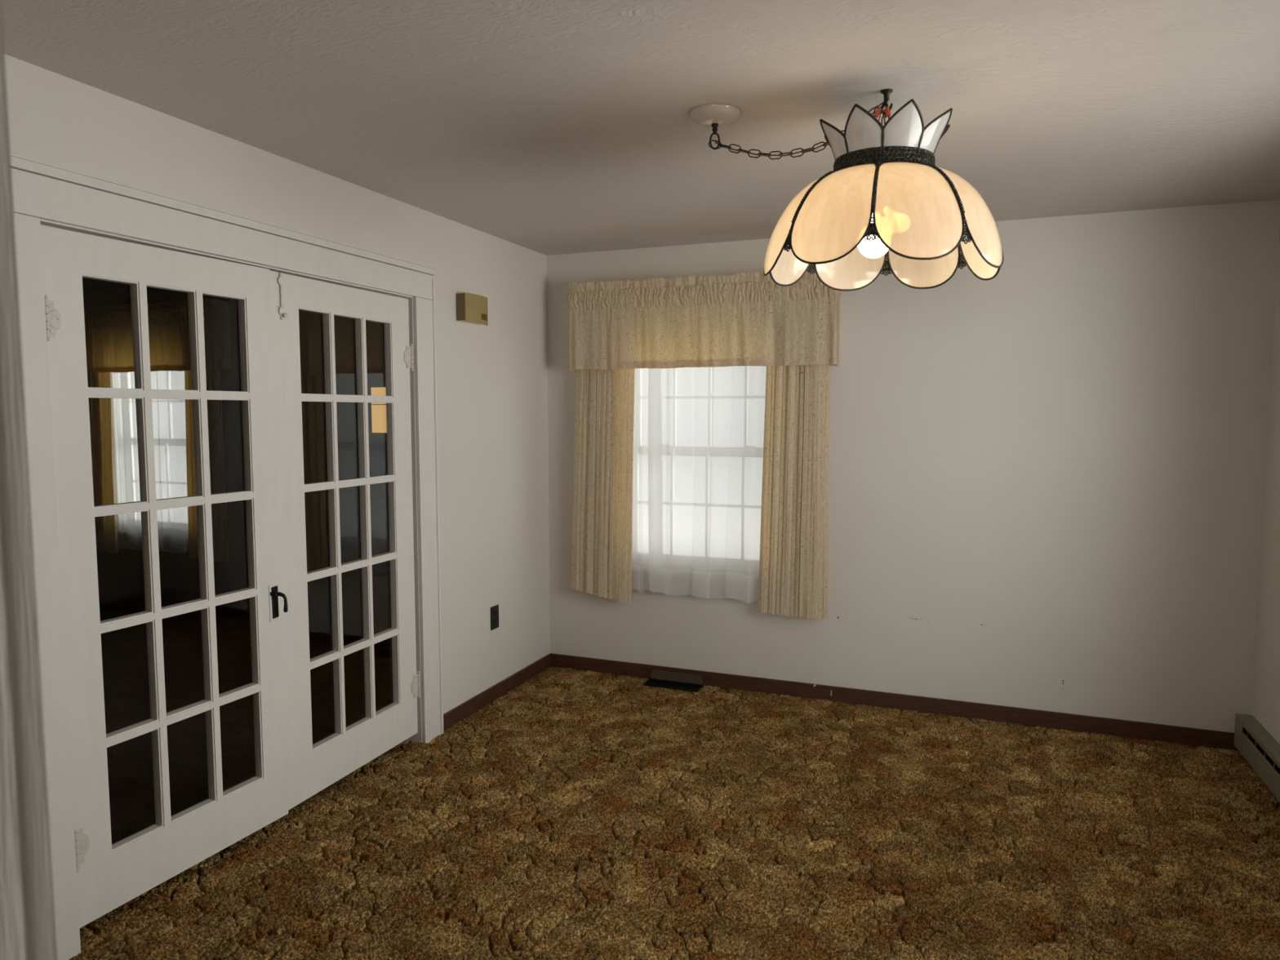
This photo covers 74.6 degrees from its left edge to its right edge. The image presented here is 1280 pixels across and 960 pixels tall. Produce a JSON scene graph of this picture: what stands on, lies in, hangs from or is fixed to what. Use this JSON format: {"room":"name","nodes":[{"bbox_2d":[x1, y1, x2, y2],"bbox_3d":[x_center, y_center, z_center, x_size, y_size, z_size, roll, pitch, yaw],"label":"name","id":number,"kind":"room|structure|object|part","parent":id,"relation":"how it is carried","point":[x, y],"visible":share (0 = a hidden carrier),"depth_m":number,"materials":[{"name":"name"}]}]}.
{"room":"dining room","nodes":[
{"label":"dining room","id":0,"kind":"room"},
{"bbox_2d":[83,286,391,645],"bbox_3d":[-3.854,-0.022,4.038,5.300,2.400,4.293,2,5,21],"label":"wall","id":1,"kind":"structure","parent":0,"point":[121,581],"depth_m":5.56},
{"bbox_2d":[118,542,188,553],"bbox_3d":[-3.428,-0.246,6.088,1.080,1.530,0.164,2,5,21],"label":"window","id":2,"kind":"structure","parent":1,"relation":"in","point":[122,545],"depth_m":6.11,"materials":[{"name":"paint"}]},
{"bbox_2d":[111,372,133,546],"bbox_3d":[-3.792,-0.260,6.131,0.222,1.499,0.005,2,5,21],"label":"sheer curtain","id":3,"kind":"object","parent":2,"relation":"hanging from","point":[116,380],"visible":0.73,"depth_m":6.15,"materials":[{"name":"white fabric"}]},
{"bbox_2d":[120,370,188,551],"bbox_3d":[-3.418,-0.246,5.967,0.722,1.501,0.021,2,5,21],"label":"sheer curtain","id":4,"kind":"object","parent":2,"relation":"hanging from","point":[169,424],"visible":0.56,"depth_m":5.96,"materials":[{"name":"white fabric"}]},
{"bbox_2d":[84,298,231,373],"bbox_3d":[-3.493,-0.998,5.914,1.479,0.482,0.162,2,5,21],"label":"valance","id":5,"kind":"object","parent":1,"relation":"attached to","point":[108,329],"visible":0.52,"depth_m":5.76,"materials":[{"name":"fabric"}]},
{"bbox_2d":[87,372,118,552],"bbox_3d":[-4.012,-0.258,6.173,0.404,1.589,0.047,2,5,21],"label":"drape","id":6,"kind":"object","parent":5,"relation":"hanging from","point":[100,410],"visible":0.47,"depth_m":6.14,"materials":[{"name":"fabric"}]},
{"bbox_2d":[184,369,228,561],"bbox_3d":[-3.013,-0.229,5.783,0.357,1.586,0.045,2,5,21],"label":"drape","id":7,"kind":"object","parent":5,"relation":"hanging from","point":[213,377],"visible":0.48,"depth_m":5.77,"materials":[{"name":"fabric"}]},
{"bbox_2d":[370,386,386,432],"bbox_3d":[-1.646,-0.441,5.301,0.108,0.285,0.034,2,5,21],"label":"wall light","id":8,"kind":"object","parent":1,"relation":"attached to","point":[379,420],"visible":0.73,"depth_m":5.29,"materials":[{"name":"beige"}]},
{"bbox_2d":[4,53,550,714],"bbox_3d":[-1.353,0.071,2.998,0.120,2.620,4.173,2,5,21],"label":"wall","id":9,"kind":"structure","parent":0,"point":[492,379],"depth_m":4.02,"materials":[{"name":"paint"}]},
{"bbox_2d":[40,225,288,928],"bbox_3d":[-1.419,0.270,2.615,0.089,1.940,0.758,2,5,24],"label":"door","id":10,"kind":"structure","parent":9,"relation":"in","point":[109,876],"depth_m":2.55,"materials":[{"name":"paint"}]},
{"bbox_3d":[-1.286,0.430,2.948,0.004,0.132,0.038,2,5,24],"label":"handle plate","id":11,"kind":"part","parent":10,"relation":"part of","materials":[{"name":"metal"}]},
{"bbox_3d":[-1.261,0.425,2.937,0.053,0.076,0.024,1,5,17],"label":"handle","id":12,"kind":"part","parent":10,"relation":"part of","materials":[{"name":"black metal"}]},
{"bbox_2d":[9,152,444,959],"bbox_3d":[-1.329,0.190,3.029,0.149,2.163,1.900,2,5,21],"label":"door frame","id":13,"kind":"structure","parent":9,"relation":"attached to","point":[44,193],"depth_m":2.41,"materials":[{"name":"paint"}]},
{"bbox_2d":[269,270,420,809],"bbox_3d":[-1.151,0.210,3.365,0.057,1.940,0.820,2,5,20],"label":"door","id":14,"kind":"structure","parent":9,"relation":"in","point":[311,768],"depth_m":3.30,"materials":[{"name":"paint"}]},
{"bbox_3d":[-1.255,-0.582,2.966,0.018,0.018,0.017,2,5,20],"label":"bolt knob","id":15,"kind":"part","parent":14,"relation":"part of","materials":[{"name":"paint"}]},
{"bbox_2d":[456,292,488,325],"bbox_3d":[-0.808,-0.827,4.071,0.062,0.138,0.206,2,5,21],"label":"door chime","id":16,"kind":"object","parent":9,"relation":"attached to","point":[472,308],"visible":1,"depth_m":4.01,"materials":[{"name":"beige plastic"}]},
{"bbox_3d":[-0.849,-0.821,3.979,0.048,0.126,0.005,2,5,21],"label":"panel","id":17,"kind":"part","parent":16,"relation":"part of","materials":[{"name":"brown wood"}]},
{"bbox_2d":[490,604,498,630],"bbox_3d":[-0.759,0.719,4.393,0.007,0.122,0.077,2,5,21],"label":"outlet plate","id":18,"kind":"object","parent":9,"relation":"attached to","point":[494,610],"visible":1,"depth_m":4.39,"materials":[{"name":"black plastic"}]},
{"bbox_2d":[493,610,497,624],"bbox_3d":[-0.758,0.719,4.392,0.004,0.067,0.033,2,5,21],"label":"socket","id":19,"kind":"object","parent":18,"relation":"attached to","point":[495,611],"depth_m":4.39,"materials":[{"name":"black plastic"}]},
{"bbox_2d":[443,653,551,730],"bbox_3d":[-0.730,1.115,4.491,0.014,0.086,1.103,2,5,21],"label":"baseboard","id":20,"kind":"structure","parent":9,"relation":"attached to","point":[471,706],"depth_m":4.39,"materials":[{"name":"brown wood"}]},
{"bbox_2d":[0,0,1279,290],"bbox_3d":[-2.119,-1.214,3.261,9.027,0.100,4.293,2,5,21],"label":"ceiling","id":21,"kind":"structure","parent":0,"point":[547,127],"depth_m":2.37,"materials":[{"name":"grey paint"}]},
{"bbox_2d":[688,103,741,150],"bbox_3d":[0.226,-1.051,2.530,0.157,0.108,0.157,2,5,21],"label":"ceiling canopy","id":22,"kind":"object","parent":21,"relation":"attached to","point":[714,116],"visible":1,"depth_m":2.49,"materials":[{"name":"white metal"}]},
{"bbox_2d":[880,88,893,114],"bbox_3d":[0.692,-1.059,2.356,0.035,0.065,0.033,2,5,21],"label":"ceiling hook","id":23,"kind":"object","parent":21,"relation":"attached to","point":[886,92],"visible":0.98,"depth_m":2.35,"materials":[{"name":"brown metal"}]},
{"bbox_2d":[708,98,1004,291],"bbox_3d":[0.663,-0.817,2.396,0.684,0.490,0.686,-2,5,-26],"label":"pendant lamp","id":24,"kind":"object","parent":23,"relation":"hanging from","point":[885,192],"visible":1,"depth_m":2.21,"materials":[{"name":"beige glass"}]},
{"bbox_3d":[0.451,-1.005,2.449,0.523,0.125,0.025,2,5,21],"label":"swag chain","id":25,"kind":"part","parent":24,"relation":"part of","materials":[{"name":"brown metal"}]},
{"bbox_3d":[0.462,-0.981,2.441,0.510,0.147,0.032,2,5,21],"label":"lamp cord","id":26,"kind":"part","parent":24,"relation":"part of","materials":[{"name":"brown plastic"}]},
{"bbox_3d":[0.666,-0.694,2.386,0.094,0.124,0.094,2,5,21],"label":"light bulb","id":27,"kind":"part","parent":24,"relation":"part of","materials":[{"name":"white glass"}]},
{"bbox_3d":[0.690,-0.969,2.364,0.019,0.175,0.026,-2,5,-22],"label":"hanging chain","id":28,"kind":"part","parent":24,"relation":"part of","materials":[{"name":"brown metal"}]},
{"bbox_2d":[68,609,1279,959],"bbox_3d":[-2.118,1.287,3.460,9.029,0.123,4.294,2,5,21],"label":"floor","id":29,"kind":"structure","parent":0,"point":[575,815],"depth_m":2.99,"materials":[{"name":"carpet"}]},
{"bbox_2d":[644,670,703,692],"bbox_3d":[0.186,1.105,4.627,0.314,0.061,0.104,2,5,21],"label":"floor vent","id":30,"kind":"object","parent":29,"relation":"in","point":[678,681],"visible":1,"depth_m":4.65,"materials":[{"name":"black metal"}]},
{"bbox_2d":[644,678,703,692],"bbox_3d":[0.186,1.130,4.629,0.314,0.010,0.104,2,5,21],"label":"grille","id":31,"kind":"object","parent":30,"relation":"attached to","point":[685,684],"depth_m":4.63,"materials":[{"name":"black metal"}]},
{"bbox_2d":[546,199,1279,733],"bbox_3d":[1.110,-0.035,4.335,3.727,2.620,0.121,2,5,21],"label":"wall","id":32,"kind":"structure","parent":0,"point":[1046,474],"depth_m":3.98,"materials":[{"name":"paint"}]},
{"bbox_2d":[632,588,734,599],"bbox_3d":[0.371,-0.127,4.605,1.080,1.530,0.164,2,5,21],"label":"window","id":33,"kind":"structure","parent":32,"relation":"in","point":[633,589],"depth_m":4.73,"materials":[{"name":"paint"}]},
{"bbox_2d":[631,368,657,593],"bbox_3d":[0.007,-0.112,4.650,0.222,1.499,0.005,2,5,21],"label":"sheer curtain","id":34,"kind":"object","parent":33,"relation":"hanging from","point":[640,554],"visible":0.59,"depth_m":4.67,"materials":[{"name":"white fabric"}]},
{"bbox_2d":[648,365,766,603],"bbox_3d":[0.381,-0.098,4.486,0.722,1.501,0.021,2,5,21],"label":"sheer curtain","id":35,"kind":"object","parent":33,"relation":"hanging from","point":[706,424],"visible":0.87,"depth_m":4.51,"materials":[{"name":"white fabric"}]},
{"bbox_2d":[566,269,841,371],"bbox_3d":[0.306,-0.830,4.435,1.479,0.482,0.162,2,5,21],"label":"valance","id":36,"kind":"object","parent":32,"relation":"attached to","point":[740,319],"visible":0.94,"depth_m":4.35,"materials":[{"name":"fabric"}]},
{"bbox_2d":[570,368,635,602],"bbox_3d":[-0.213,-0.110,4.692,0.404,1.589,0.047,2,5,21],"label":"drape","id":37,"kind":"object","parent":36,"relation":"hanging from","point":[602,551],"visible":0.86,"depth_m":4.69,"materials":[{"name":"fabric"}]},
{"bbox_2d":[757,364,829,618],"bbox_3d":[0.786,-0.080,4.302,0.357,1.586,0.045,2,5,21],"label":"drape","id":38,"kind":"object","parent":36,"relation":"hanging from","point":[793,561],"visible":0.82,"depth_m":4.30,"materials":[{"name":"fabric"}]},
{"bbox_2d":[813,633,817,686],"bbox_3d":[0.919,0.821,4.388,0.021,0.536,0.010,3,6,37],"label":"pull cord","id":39,"kind":"object","parent":38,"relation":"hanging from","point":[815,633],"visible":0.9,"depth_m":4.39,"materials":[{"name":"white plastic"}]},
{"bbox_2d":[551,653,1238,751],"bbox_3d":[1.092,1.125,4.362,3.473,0.086,0.014,2,5,21],"label":"baseboard","id":40,"kind":"structure","parent":32,"relation":"attached to","point":[1193,737],"depth_m":4.21,"materials":[{"name":"brown wood"}]},
{"bbox_2d":[1250,227,1279,743],"bbox_3d":[2.006,0.176,1.687,0.120,2.620,4.173,2,5,21],"label":"wall","id":41,"kind":"structure","parent":0,"point":[1265,696],"depth_m":3.55,"materials":[{"name":"paint"}]},
{"bbox_2d":[1233,713,1279,802],"bbox_3d":[2.302,1.196,2.780,0.064,0.172,2.020,2,5,21],"label":"baseboard heater","id":42,"kind":"object","parent":41,"relation":"attached to","point":[1261,751],"visible":1,"depth_m":3.45,"materials":[{"name":"metal"}]},
{"bbox_2d":[1242,731,1279,775],"bbox_3d":[2.277,1.146,2.785,0.005,0.033,2.000,2,5,21],"label":"grille","id":43,"kind":"object","parent":42,"relation":"attached to","point":[1256,735],"depth_m":3.40,"materials":[{"name":"metal"}]},
{"bbox_3d":[-0.412,0.264,0.461,3.487,2.400,0.120,2,5,21],"label":"wall","id":44,"kind":"structure","parent":0,"visible":0},
{"bbox_2d":[0,0,57,959],"bbox_3d":[-0.035,0.390,0.333,0.990,2.170,0.139,2,5,21],"label":"door frame","id":45,"kind":"structure","parent":44,"relation":"attached to","point":[27,915],"depth_m":0.50,"materials":[{"name":"paint"}]}
]}

